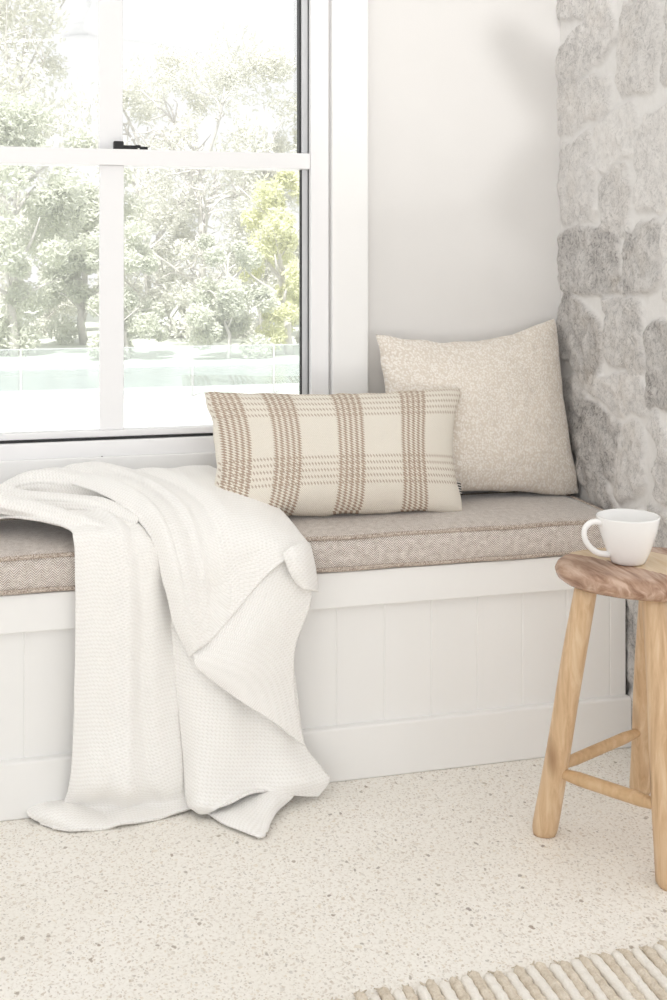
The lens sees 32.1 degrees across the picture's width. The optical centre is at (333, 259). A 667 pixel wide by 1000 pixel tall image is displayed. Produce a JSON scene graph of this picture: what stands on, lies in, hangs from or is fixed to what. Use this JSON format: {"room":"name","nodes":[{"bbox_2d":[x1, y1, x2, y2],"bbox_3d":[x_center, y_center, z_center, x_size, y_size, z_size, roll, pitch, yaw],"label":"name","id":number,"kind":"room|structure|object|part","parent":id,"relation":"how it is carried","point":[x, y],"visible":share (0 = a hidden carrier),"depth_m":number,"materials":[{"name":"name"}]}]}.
{"room":"living room","nodes":[
{"label":"living room","id":0,"kind":"room"},
{"bbox_2d":[0,295,298,364],"bbox_3d":[-11.741,2.845,44.912,120.000,0.300,87.157,0,0,-15],"label":"ground","id":1,"kind":"structure","parent":0,"point":[51,356],"depth_m":34.14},
{"bbox_2d":[0,228,31,322],"bbox_3d":[-11.497,0.892,38.132,3.108,4.433,2.247,0,0,-15],"label":"shrub","id":2,"kind":"object","parent":1,"relation":"on","point":[4,275],"visible":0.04,"depth_m":38.23,"materials":[{"name":"green plant"}]},
{"bbox_2d":[0,211,75,336],"bbox_3d":[-10.748,0.418,41.423,3.340,5.474,2.472,0,0,-15],"label":"shrub","id":3,"kind":"object","parent":1,"relation":"on","point":[68,304],"visible":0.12,"depth_m":41.03,"materials":[{"name":"green plant"}]},
{"bbox_2d":[0,92,90,356],"bbox_3d":[-8.864,-0.892,32.629,4.038,7.631,3.691,0,0,-15],"label":"bushy tree","id":4,"kind":"object","parent":1,"relation":"on","point":[52,204],"visible":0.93,"depth_m":32.35,"materials":[{"name":"green plant"}]},
{"bbox_2d":[0,0,98,258],"bbox_3d":[-13.393,-6.133,47.970,8.192,17.691,7.057,0,0,-15],"label":"tree","id":5,"kind":"object","parent":1,"relation":"on","point":[20,85],"visible":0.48,"depth_m":46.96,"materials":[{"name":"green plant"}]},
{"bbox_2d":[21,127,146,344],"bbox_3d":[-7.978,-0.768,37.029,3.490,7.141,3.165,0,0,13],"label":"bushy tree","id":6,"kind":"object","parent":1,"relation":"on","point":[74,288],"visible":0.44,"depth_m":36.71,"materials":[{"name":"green plant"}]},
{"bbox_2d":[54,217,166,325],"bbox_3d":[-8.638,0.130,44.171,3.266,5.772,4.032,0,0,44],"label":"shrub","id":7,"kind":"object","parent":1,"relation":"on","point":[74,313],"visible":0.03,"depth_m":43.65,"materials":[{"name":"green plant"}]},
{"bbox_2d":[85,218,168,359],"bbox_3d":[-5.592,0.885,31.465,2.330,4.045,1.972,0,0,-15],"label":"tree","id":8,"kind":"object","parent":1,"relation":"on","point":[142,323],"visible":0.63,"depth_m":31.25,"materials":[{"name":"green plant"}]},
{"bbox_2d":[84,55,206,334],"bbox_3d":[-6.560,-2.360,42.025,3.313,10.123,4.530,0,0,44],"label":"tree","id":9,"kind":"object","parent":1,"relation":"on","point":[131,95],"visible":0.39,"depth_m":41.82,"materials":[{"name":"green plant"}]},
{"bbox_2d":[0,390,298,431],"bbox_3d":[-1.371,2.690,13.152,32.000,0.050,20.257,0,0,-15],"label":"patio","id":10,"kind":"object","parent":1,"relation":"on","point":[176,409],"visible":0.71,"depth_m":20.25,"materials":[{"name":"white concrete"}]},
{"bbox_2d":[0,344,298,401],"bbox_3d":[-3.568,2.170,22.427,24.280,0.990,0.050,0,0,-15],"label":"fence","id":11,"kind":"object","parent":10,"relation":"on","point":[192,347],"visible":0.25,"depth_m":22.61,"materials":[{"name":"white metal"}]},
{"bbox_3d":[-5.890,2.180,21.820,0.040,0.970,0.050,0,0,-15],"label":"post","id":12,"kind":"part","parent":11,"relation":"part of","materials":[{"name":"metal"}]},
{"bbox_3d":[-3.795,1.685,22.367,22.030,0.020,0.030,0,0,-15],"label":"rail","id":13,"kind":"part","parent":11,"relation":"part of","materials":[{"name":"metal"}]},
{"bbox_3d":[-2.755,2.180,22.639,0.040,0.970,0.050,0,0,-15],"label":"post","id":14,"kind":"part","parent":11,"relation":"part of","materials":[{"name":"metal"}]},
{"bbox_3d":[-1.188,2.180,23.049,0.040,0.970,0.050,0,0,-15],"label":"post","id":15,"kind":"part","parent":11,"relation":"part of","materials":[{"name":"metal"}]},
{"bbox_2d":[0,358,298,398],"bbox_3d":[-4.805,2.643,26.289,24.000,0.097,6.500,0,0,-15],"label":"swimming pool","id":16,"kind":"object","parent":1,"relation":"on","point":[238,375],"visible":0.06,"depth_m":25.87,"materials":[{"name":"liquid"}]},
{"bbox_2d":[130,202,208,338],"bbox_3d":[-5.524,0.487,39.860,2.947,5.113,2.251,0,0,9],"label":"shrub","id":17,"kind":"object","parent":1,"relation":"on","point":[184,228],"visible":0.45,"depth_m":39.73,"materials":[{"name":"green plant"}]},
{"bbox_2d":[129,41,270,344],"bbox_3d":[-4.224,-2.109,37.045,4.652,9.637,3.500,0,0,-15],"label":"tree","id":18,"kind":"object","parent":1,"relation":"on","point":[202,212],"visible":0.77,"depth_m":36.87,"materials":[{"name":"green plant"}]},
{"bbox_2d":[185,233,278,358],"bbox_3d":[-2.764,1.046,31.548,2.722,3.571,1.964,0,0,-15],"label":"tree","id":19,"kind":"object","parent":1,"relation":"on","point":[230,305],"visible":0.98,"depth_m":31.32,"materials":[{"name":"green plant"}]},
{"bbox_2d":[205,21,298,320],"bbox_3d":[-2.542,-3.280,45.930,5.588,11.981,5.276,0,0,-15],"label":"round tree","id":20,"kind":"object","parent":1,"relation":"on","point":[274,65],"visible":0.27,"depth_m":45.67,"materials":[{"name":"green plant"}]},
{"bbox_2d":[225,206,298,338],"bbox_3d":[-2.263,0.468,40.303,3.257,5.223,2.603,0,0,-15],"label":"shrub","id":21,"kind":"object","parent":1,"relation":"on","point":[256,323],"visible":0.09,"depth_m":39.79,"materials":[{"name":"green plant"}]},
{"bbox_2d":[236,170,298,354],"bbox_3d":[-1.209,-0.033,33.132,3.268,5.504,2.593,0,0,25],"label":"tree","id":22,"kind":"object","parent":1,"relation":"on","point":[280,228],"visible":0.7,"depth_m":32.74,"materials":[{"name":"green plant"}]},
{"bbox_2d":[292,227,298,343],"bbox_3d":[-0.124,0.357,36.749,2.232,4.907,2.411,0,0,31],"label":"shrub","id":23,"kind":"object","parent":1,"relation":"on","point":[296,252],"visible":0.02,"depth_m":36.28,"materials":[{"name":"green plant"}]},
{"bbox_2d":[4,0,560,518],"bbox_3d":[-1.524,-0.555,2.075,4.500,3.000,0.100,0,0,-15],"label":"wall","id":24,"kind":"structure","parent":0,"point":[464,229],"depth_m":2.49,"materials":[{"name":"paint"}]},
{"bbox_2d":[0,0,367,483],"bbox_3d":[-0.448,-0.390,2.333,1.053,1.760,0.095,0,0,-15],"label":"window","id":25,"kind":"structure","parent":24,"relation":"in","point":[133,448],"depth_m":2.40,"materials":[{"name":"white metal"}]},
{"bbox_3d":[-0.440,0.439,2.304,0.896,0.100,0.025,0,0,-15],"label":"sill","id":26,"kind":"part","parent":25,"relation":"part of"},
{"bbox_3d":[-0.452,-0.669,2.352,0.772,0.960,0.026,0,0,-15],"label":"sash","id":27,"kind":"part","parent":25,"relation":"part of","materials":[{"name":"white metal"}]},
{"bbox_3d":[-0.434,0.066,2.322,0.790,0.573,0.034,0,0,-15],"label":"sash","id":28,"kind":"part","parent":25,"relation":"part of","materials":[{"name":"white wood"}]},
{"bbox_3d":[-0.440,-0.390,2.302,1.053,1.760,0.030,0,0,-15],"label":"architrave","id":29,"kind":"part","parent":25,"relation":"part of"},
{"bbox_2d":[0,747,666,999],"bbox_3d":[-0.029,1.005,-0.285,6.200,0.120,5.463,0,0,-15],"label":"floor","id":30,"kind":"structure","parent":0,"point":[392,881],"depth_m":1.74,"materials":[{"name":"stone"}]},
{"bbox_2d":[0,555,631,820],"bbox_3d":[-0.708,0.755,2.072,2.578,0.380,0.316,0,0,-15],"label":"window seat","id":31,"kind":"object","parent":30,"relation":"on","point":[408,669],"visible":0.52,"depth_m":2.14,"materials":[{"name":"white wood"}]},
{"bbox_2d":[0,518,74,595],"bbox_3d":[-0.499,0.525,1.945,0.127,0.076,0.518,0,0,-15],"label":"bench cushion","id":32,"kind":"object","parent":31,"relation":"on","point":[36,556],"depth_m":1.97,"materials":[{"name":"fabric"}]},
{"bbox_2d":[0,461,329,838],"bbox_3d":[-0.361,0.667,2.060,0.684,0.557,0.466,0,0,-15],"label":"throw blanket","id":33,"kind":"object","parent":32,"relation":"on","point":[193,595],"visible":1,"depth_m":1.98,"materials":[{"name":"white fabric"}]},
{"bbox_3d":[-0.677,0.597,1.933,2.568,0.064,0.030,0,0,-15],"label":"rail","id":34,"kind":"part","parent":31,"relation":"part of","materials":[{"name":"white wood"}]},
{"bbox_3d":[-0.677,0.740,1.940,2.572,0.230,0.012,0,0,-15],"label":"panel","id":35,"kind":"part","parent":31,"relation":"part of","materials":[{"name":"white wood"}]},
{"bbox_2d":[288,491,604,572],"bbox_3d":[0.225,0.525,2.134,0.650,0.076,0.518,0,0,-15],"label":"bench cushion","id":36,"kind":"object","parent":31,"relation":"on","point":[512,525],"depth_m":2.17,"materials":[{"name":"fabric"}]},
{"bbox_2d":[204,388,461,515],"bbox_3d":[0.013,0.372,2.235,0.520,0.244,0.157,0,0,-15],"label":"lumbar pillow","id":37,"kind":"object","parent":36,"relation":"on","point":[339,453],"visible":0.96,"depth_m":2.18,"materials":[{"name":"beige fabric"}]},
{"bbox_2d":[376,319,578,494],"bbox_3d":[0.304,0.310,2.421,0.428,0.368,0.163,0,0,-15],"label":"square pillow","id":38,"kind":"object","parent":36,"relation":"on","point":[511,432],"visible":0.7,"depth_m":2.38,"materials":[{"name":"beige fabric"}]},
{"bbox_2d":[324,939,666,999],"bbox_3d":[0.359,0.936,1.123,1.984,0.019,0.893,0,0,-15],"label":"woven rug","id":39,"kind":"object","parent":30,"relation":"on","point":[635,974],"visible":1,"depth_m":1.49,"materials":[{"name":"white fabric"}]},
{"bbox_2d":[532,547,666,890],"bbox_3d":[0.525,0.719,1.900,0.332,0.461,0.268,0,0,-36],"label":"wooden stool","id":40,"kind":"object","parent":30,"relation":"on","point":[590,575],"visible":0.98,"depth_m":1.84,"materials":[{"name":"brown wood"}]},
{"bbox_3d":[0.372,0.730,1.878,0.042,0.430,0.124,0,0,-38],"label":"leg","id":41,"kind":"part","parent":40,"relation":"part of","materials":[{"name":"brown wood"}]},
{"bbox_3d":[0.508,0.505,1.879,0.289,0.033,0.253,0,0,-15],"label":"seat","id":42,"kind":"part","parent":40,"relation":"part of","materials":[{"name":"brown wood"}]},
{"bbox_2d":[581,509,659,565],"bbox_3d":[0.470,0.451,1.867,0.100,0.076,0.116,0,0,40],"label":"coffee cup","id":43,"kind":"object","parent":40,"relation":"on","point":[628,536],"visible":1,"depth_m":1.85,"materials":[{"name":"white ceramic"}]},
{"bbox_3d":[0.421,0.447,1.859,0.049,0.064,0.011,0,0,-15],"label":"handle","id":44,"kind":"part","parent":43,"relation":"part of","materials":[{"name":"white ceramic"}]},
{"bbox_3d":[0.540,0.730,2.011,0.038,0.430,0.132,0,0,6],"label":"leg","id":45,"kind":"part","parent":40,"relation":"part of","materials":[{"name":"brown wood"}]},
{"bbox_3d":[0.504,0.731,1.774,0.044,0.428,0.092,0,0,-15],"label":"leg","id":46,"kind":"part","parent":40,"relation":"part of","materials":[{"name":"brown wood"}]},
{"bbox_2d":[555,0,666,729],"bbox_3d":[0.848,-0.555,2.413,0.639,3.000,0.545,0,0,-15],"label":"wall","id":47,"kind":"structure","parent":0,"point":[611,61],"depth_m":2.30,"materials":[{"name":"stone"}]}
]}

